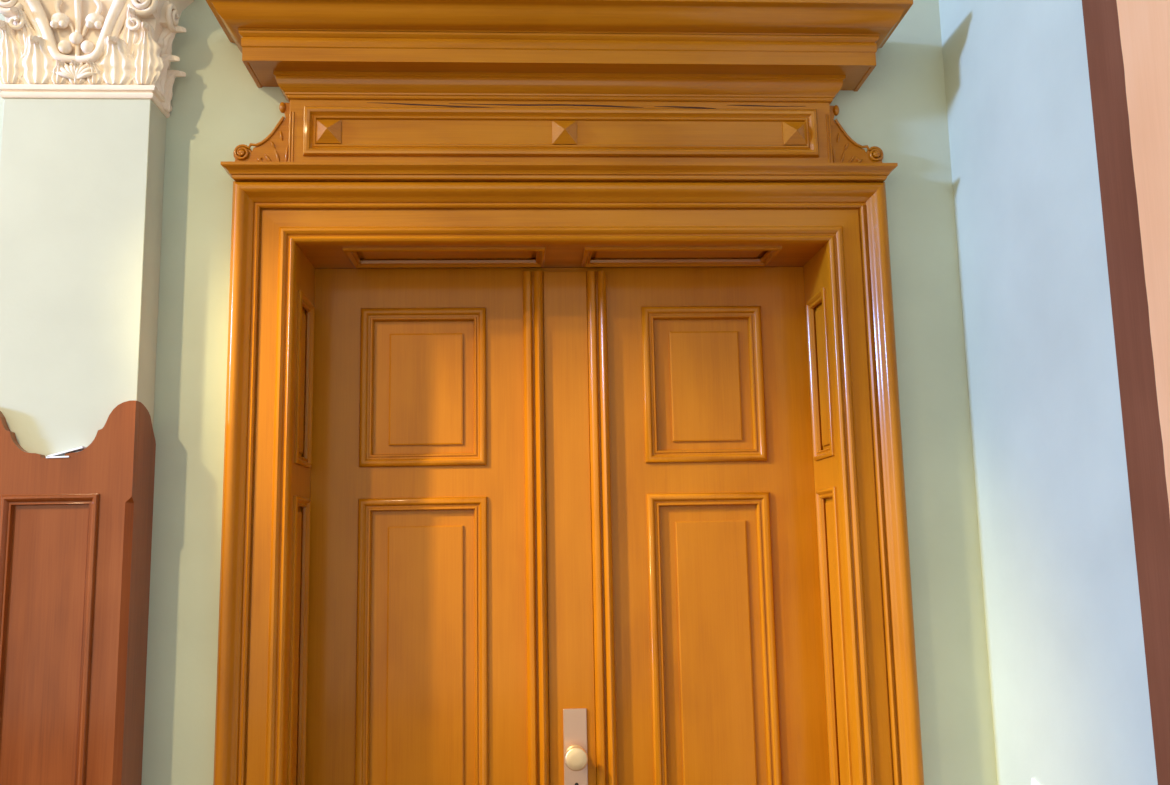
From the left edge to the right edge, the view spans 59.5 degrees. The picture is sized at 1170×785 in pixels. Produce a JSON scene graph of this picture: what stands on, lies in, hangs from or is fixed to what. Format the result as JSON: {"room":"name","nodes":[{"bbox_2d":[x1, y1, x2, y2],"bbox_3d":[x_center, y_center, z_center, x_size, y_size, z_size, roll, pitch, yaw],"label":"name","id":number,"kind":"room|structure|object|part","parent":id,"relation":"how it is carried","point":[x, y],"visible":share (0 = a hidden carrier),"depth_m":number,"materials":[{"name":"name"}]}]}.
{"room":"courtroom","nodes":[
{"label":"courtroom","id":0,"kind":"room"},
{"bbox_2d":[0,0,996,784],"bbox_3d":[-4.364,-0.271,2.712,10.805,4.700,0.360,-1,-8,-3],"label":"wall","id":1,"kind":"structure","parent":0,"point":[900,109],"depth_m":2.73,"materials":[{"name":"green paint"}]},
{"bbox_2d":[0,400,155,784],"bbox_3d":[-1.284,1.007,2.432,0.387,1.972,0.157,-1,-8,-3],"label":"wooden panelling","id":2,"kind":"object","parent":1,"relation":"attached to","point":[76,530],"visible":1,"depth_m":2.45,"materials":[{"name":"brown wood"}]},
{"bbox_3d":[-1.285,0.658,2.431,0.223,0.821,0.010,-1,-8,-3],"label":"sunk panel","id":3,"kind":"part","parent":2,"relation":"part of","materials":[{"name":"brown wood"}]},
{"bbox_3d":[-1.284,0.656,2.417,0.229,0.827,0.023,-1,-8,-3],"label":"panel moulding","id":4,"kind":"part","parent":2,"relation":"part of","materials":[{"name":"brown wood"}]},
{"bbox_2d":[46,446,86,457],"bbox_3d":[-1.268,0.147,2.503,0.086,0.028,0.026,-1,-8,-3],"label":"paper slip","id":5,"kind":"object","parent":2,"relation":"on","point":[59,454],"visible":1,"depth_m":2.49,"materials":[{"name":"white paper"}]},
{"bbox_2d":[0,0,193,456],"bbox_3d":[-1.294,0.399,2.486,0.591,3.190,0.231,-1,-8,-3],"label":"pilaster","id":6,"kind":"object","parent":1,"relation":"attached to","point":[86,86],"visible":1,"depth_m":2.62,"materials":[{"name":"beige paint"}]},
{"bbox_3d":[-1.429,-0.950,2.650,0.116,0.185,0.029,3,-9,-27],"label":"stem","id":7,"kind":"part","parent":6,"relation":"part of","materials":[{"name":"beige paint"}]},
{"bbox_3d":[-1.392,-0.955,2.641,0.150,0.202,0.057,-1,-8,-3],"label":"stem","id":8,"kind":"part","parent":6,"relation":"part of","materials":[{"name":"beige paint"}]},
{"bbox_3d":[-1.352,-0.978,2.660,0.057,0.101,0.021,1,-9,-14],"label":"stem","id":9,"kind":"part","parent":6,"relation":"part of","materials":[{"name":"beige paint"}]},
{"bbox_3d":[-1.286,-0.979,2.664,0.057,0.101,0.021,-2,-9,8],"label":"stem","id":10,"kind":"part","parent":6,"relation":"part of","materials":[{"name":"beige paint"}]},
{"bbox_3d":[-1.244,-0.957,2.650,0.150,0.202,0.057,-1,-8,-3],"label":"stem","id":11,"kind":"part","parent":6,"relation":"part of","materials":[{"name":"beige paint"}]},
{"bbox_3d":[-1.207,-0.953,2.663,0.116,0.185,0.029,-4,-9,20],"label":"stem","id":12,"kind":"part","parent":6,"relation":"part of","materials":[{"name":"beige paint"}]},
{"bbox_2d":[206,0,923,784],"bbox_3d":[-0.037,0.492,2.681,1.834,3.016,0.525,-1,-8,-3],"label":"surround","id":13,"kind":"object","parent":1,"relation":"attached to","point":[411,133],"visible":1,"depth_m":2.73,"materials":[{"name":"brown wood"}]},
{"bbox_3d":[-0.832,0.713,2.553,0.160,2.572,0.076,-1,-8,-3],"label":"jamb casing","id":14,"kind":"part","parent":13,"relation":"part of","materials":[{"name":"brown wood"}]},
{"bbox_3d":[-0.774,0.841,2.684,0.020,1.115,0.165,-1,-8,-3],"label":"reveal panel","id":15,"kind":"part","parent":13,"relation":"part of","materials":[{"name":"brown wood"}]},
{"bbox_3d":[-0.759,0.841,2.685,0.022,1.127,0.177,-1,-8,-3],"label":"panel moulding","id":16,"kind":"part","parent":13,"relation":"part of","materials":[{"name":"brown wood"}]},
{"bbox_3d":[-0.791,-0.032,2.814,0.020,0.456,0.165,-1,-8,-3],"label":"reveal panel","id":17,"kind":"part","parent":13,"relation":"part of","materials":[{"name":"brown wood"}]},
{"bbox_3d":[-0.776,-0.032,2.814,0.022,0.468,0.177,-1,-8,-3],"label":"panel moulding","id":18,"kind":"part","parent":13,"relation":"part of","materials":[{"name":"brown wood"}]},
{"bbox_2d":[305,268,549,784],"bbox_3d":[-0.433,0.825,2.835,0.666,2.405,0.079,-1,-8,-3],"label":"door","id":19,"kind":"structure","parent":13,"relation":"attached to","point":[427,664],"depth_m":2.89,"materials":[{"name":"brown wood"}]},
{"bbox_3d":[-0.449,0.854,2.824,0.362,1.122,0.028,-1,-8,-3],"label":"panel moulding","id":20,"kind":"part","parent":19,"relation":"part of","materials":[{"name":"brown wood"}]},
{"bbox_3d":[-0.450,0.856,2.842,0.362,1.122,0.028,-1,-8,-3],"label":"panel","id":21,"kind":"part","parent":19,"relation":"part of","materials":[{"name":"brown wood"}]},
{"bbox_3d":[-0.466,-0.018,2.954,0.362,0.462,0.028,-1,-8,-3],"label":"panel moulding","id":22,"kind":"part","parent":19,"relation":"part of","materials":[{"name":"brown wood"}]},
{"bbox_3d":[-0.467,-0.015,2.972,0.362,0.462,0.028,-1,-8,-3],"label":"panel","id":23,"kind":"part","parent":19,"relation":"part of","materials":[{"name":"brown wood"}]},
{"bbox_3d":[-0.131,0.820,2.830,0.059,2.374,0.034,-1,-8,-3],"label":"meeting moulding","id":24,"kind":"part","parent":19,"relation":"part of","materials":[{"name":"brown wood"}]},
{"bbox_3d":[-0.389,-0.386,2.889,0.552,0.022,0.177,-1,-8,-3],"label":"panel moulding","id":25,"kind":"part","parent":13,"relation":"part of","materials":[{"name":"brown wood"}]},
{"bbox_3d":[-0.390,-0.401,2.891,0.540,0.020,0.165,-1,-8,-3],"label":"reveal panel","id":26,"kind":"part","parent":13,"relation":"part of","materials":[{"name":"brown wood"}]},
{"bbox_3d":[-0.053,-0.489,2.776,1.766,0.160,0.076,-1,-8,-3],"label":"head casing","id":27,"kind":"part","parent":13,"relation":"part of","materials":[{"name":"brown wood"}]},
{"bbox_3d":[-0.054,-0.589,2.771,1.804,0.041,0.096,-1,-8,-3],"label":"shelf moulding","id":28,"kind":"part","parent":13,"relation":"part of","materials":[{"name":"brown wood"}]},
{"bbox_3d":[-0.058,-0.982,2.756,1.834,0.079,0.240,-1,-8,-3],"label":"crown moulding","id":29,"kind":"part","parent":13,"relation":"part of","materials":[{"name":"brown wood"}]},
{"bbox_3d":[-0.059,-0.826,2.806,1.546,0.064,0.096,-1,-8,-3],"label":"bed moulding","id":30,"kind":"part","parent":13,"relation":"part of","materials":[{"name":"brown wood"}]},
{"bbox_3d":[-0.056,-0.706,2.772,1.394,0.137,0.016,-1,-8,-3],"label":"frieze moulding","id":31,"kind":"part","parent":13,"relation":"part of","materials":[{"name":"brown wood"}]},
{"bbox_3d":[0.269,-0.408,2.929,0.540,0.020,0.165,-1,-8,-3],"label":"reveal panel","id":32,"kind":"part","parent":13,"relation":"part of","materials":[{"name":"brown wood"}]},
{"bbox_3d":[0.269,-0.393,2.927,0.552,0.022,0.177,-1,-8,-3],"label":"panel moulding","id":33,"kind":"part","parent":13,"relation":"part of","materials":[{"name":"brown wood"}]},
{"bbox_2d":[543,267,829,784],"bbox_3d":[0.289,0.814,2.856,0.780,2.405,0.121,-1,-8,-3],"label":"door","id":34,"kind":"structure","parent":13,"relation":"attached to","point":[685,641],"depth_m":2.93,"materials":[{"name":"brown wood"}]},
{"bbox_3d":[-0.026,1.002,2.813,0.065,0.256,0.006,-1,-8,-3],"label":"lock plate","id":35,"kind":"part","parent":34,"relation":"part of","materials":[{"name":"silver metal"}]},
{"bbox_3d":[-0.025,0.992,2.781,0.062,0.062,0.060,-1,-8,-3],"label":"knob","id":36,"kind":"part","parent":34,"relation":"part of","materials":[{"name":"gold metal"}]},
{"bbox_3d":[0.057,0.818,2.841,0.057,2.374,0.034,-1,-8,-3],"label":"meeting moulding","id":37,"kind":"part","parent":34,"relation":"part of","materials":[{"name":"brown wood"}]},
{"bbox_3d":[0.347,-0.024,3.019,0.356,0.462,0.028,-1,-8,-3],"label":"panel","id":38,"kind":"part","parent":34,"relation":"part of","materials":[{"name":"brown wood"}]},
{"bbox_3d":[0.348,-0.026,3.001,0.356,0.462,0.028,-1,-8,-3],"label":"panel moulding","id":39,"kind":"part","parent":34,"relation":"part of","materials":[{"name":"brown wood"}]},
{"bbox_3d":[0.364,0.848,2.889,0.356,1.122,0.028,-1,-8,-3],"label":"panel","id":40,"kind":"part","parent":34,"relation":"part of","materials":[{"name":"brown wood"}]},
{"bbox_3d":[0.365,0.845,2.871,0.356,1.122,0.028,-1,-8,-3],"label":"panel moulding","id":41,"kind":"part","parent":34,"relation":"part of","materials":[{"name":"brown wood"}]},
{"bbox_3d":[0.670,-0.048,2.898,0.022,0.468,0.177,-1,-8,-3],"label":"panel moulding","id":42,"kind":"part","parent":13,"relation":"part of","materials":[{"name":"brown wood"}]},
{"bbox_3d":[0.684,-0.048,2.899,0.020,0.456,0.165,-1,-8,-3],"label":"reveal panel","id":43,"kind":"part","parent":13,"relation":"part of","materials":[{"name":"brown wood"}]},
{"bbox_3d":[0.686,0.825,2.768,0.022,1.127,0.177,-1,-8,-3],"label":"panel moulding","id":44,"kind":"part","parent":13,"relation":"part of","materials":[{"name":"brown wood"}]},
{"bbox_3d":[0.702,0.825,2.769,0.020,1.115,0.165,-1,-8,-3],"label":"reveal panel","id":45,"kind":"part","parent":13,"relation":"part of","materials":[{"name":"brown wood"}]},
{"bbox_3d":[0.771,0.695,2.646,0.160,2.572,0.076,-1,-8,-3],"label":"jamb casing","id":46,"kind":"part","parent":13,"relation":"part of","materials":[{"name":"brown wood"}]},
{"bbox_2d":[939,0,1157,784],"bbox_3d":[1.350,-0.921,-0.921,0.200,4.700,8.360,-1,-8,-3],"label":"wall","id":47,"kind":"structure","parent":0,"point":[1070,701],"depth_m":2.38,"materials":[{"name":"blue paint"}]},
{"bbox_2d":[1031,778,1039,784],"bbox_3d":[1.077,1.047,2.394,0.006,0.261,0.225,-1,-8,-3],"label":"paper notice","id":48,"kind":"object","parent":47,"relation":"attached to","point":[1033,781],"visible":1,"depth_m":2.44,"materials":[{"name":"white paper"}]},
{"bbox_2d":[1082,0,1169,784],"bbox_3d":[1.091,0.250,1.825,0.026,3.200,0.358,-1,-8,-3],"label":"door frame","id":49,"kind":"structure","parent":47,"relation":"attached to","point":[1128,41],"depth_m":1.96,"materials":[{"name":"brown wood"}]}
]}

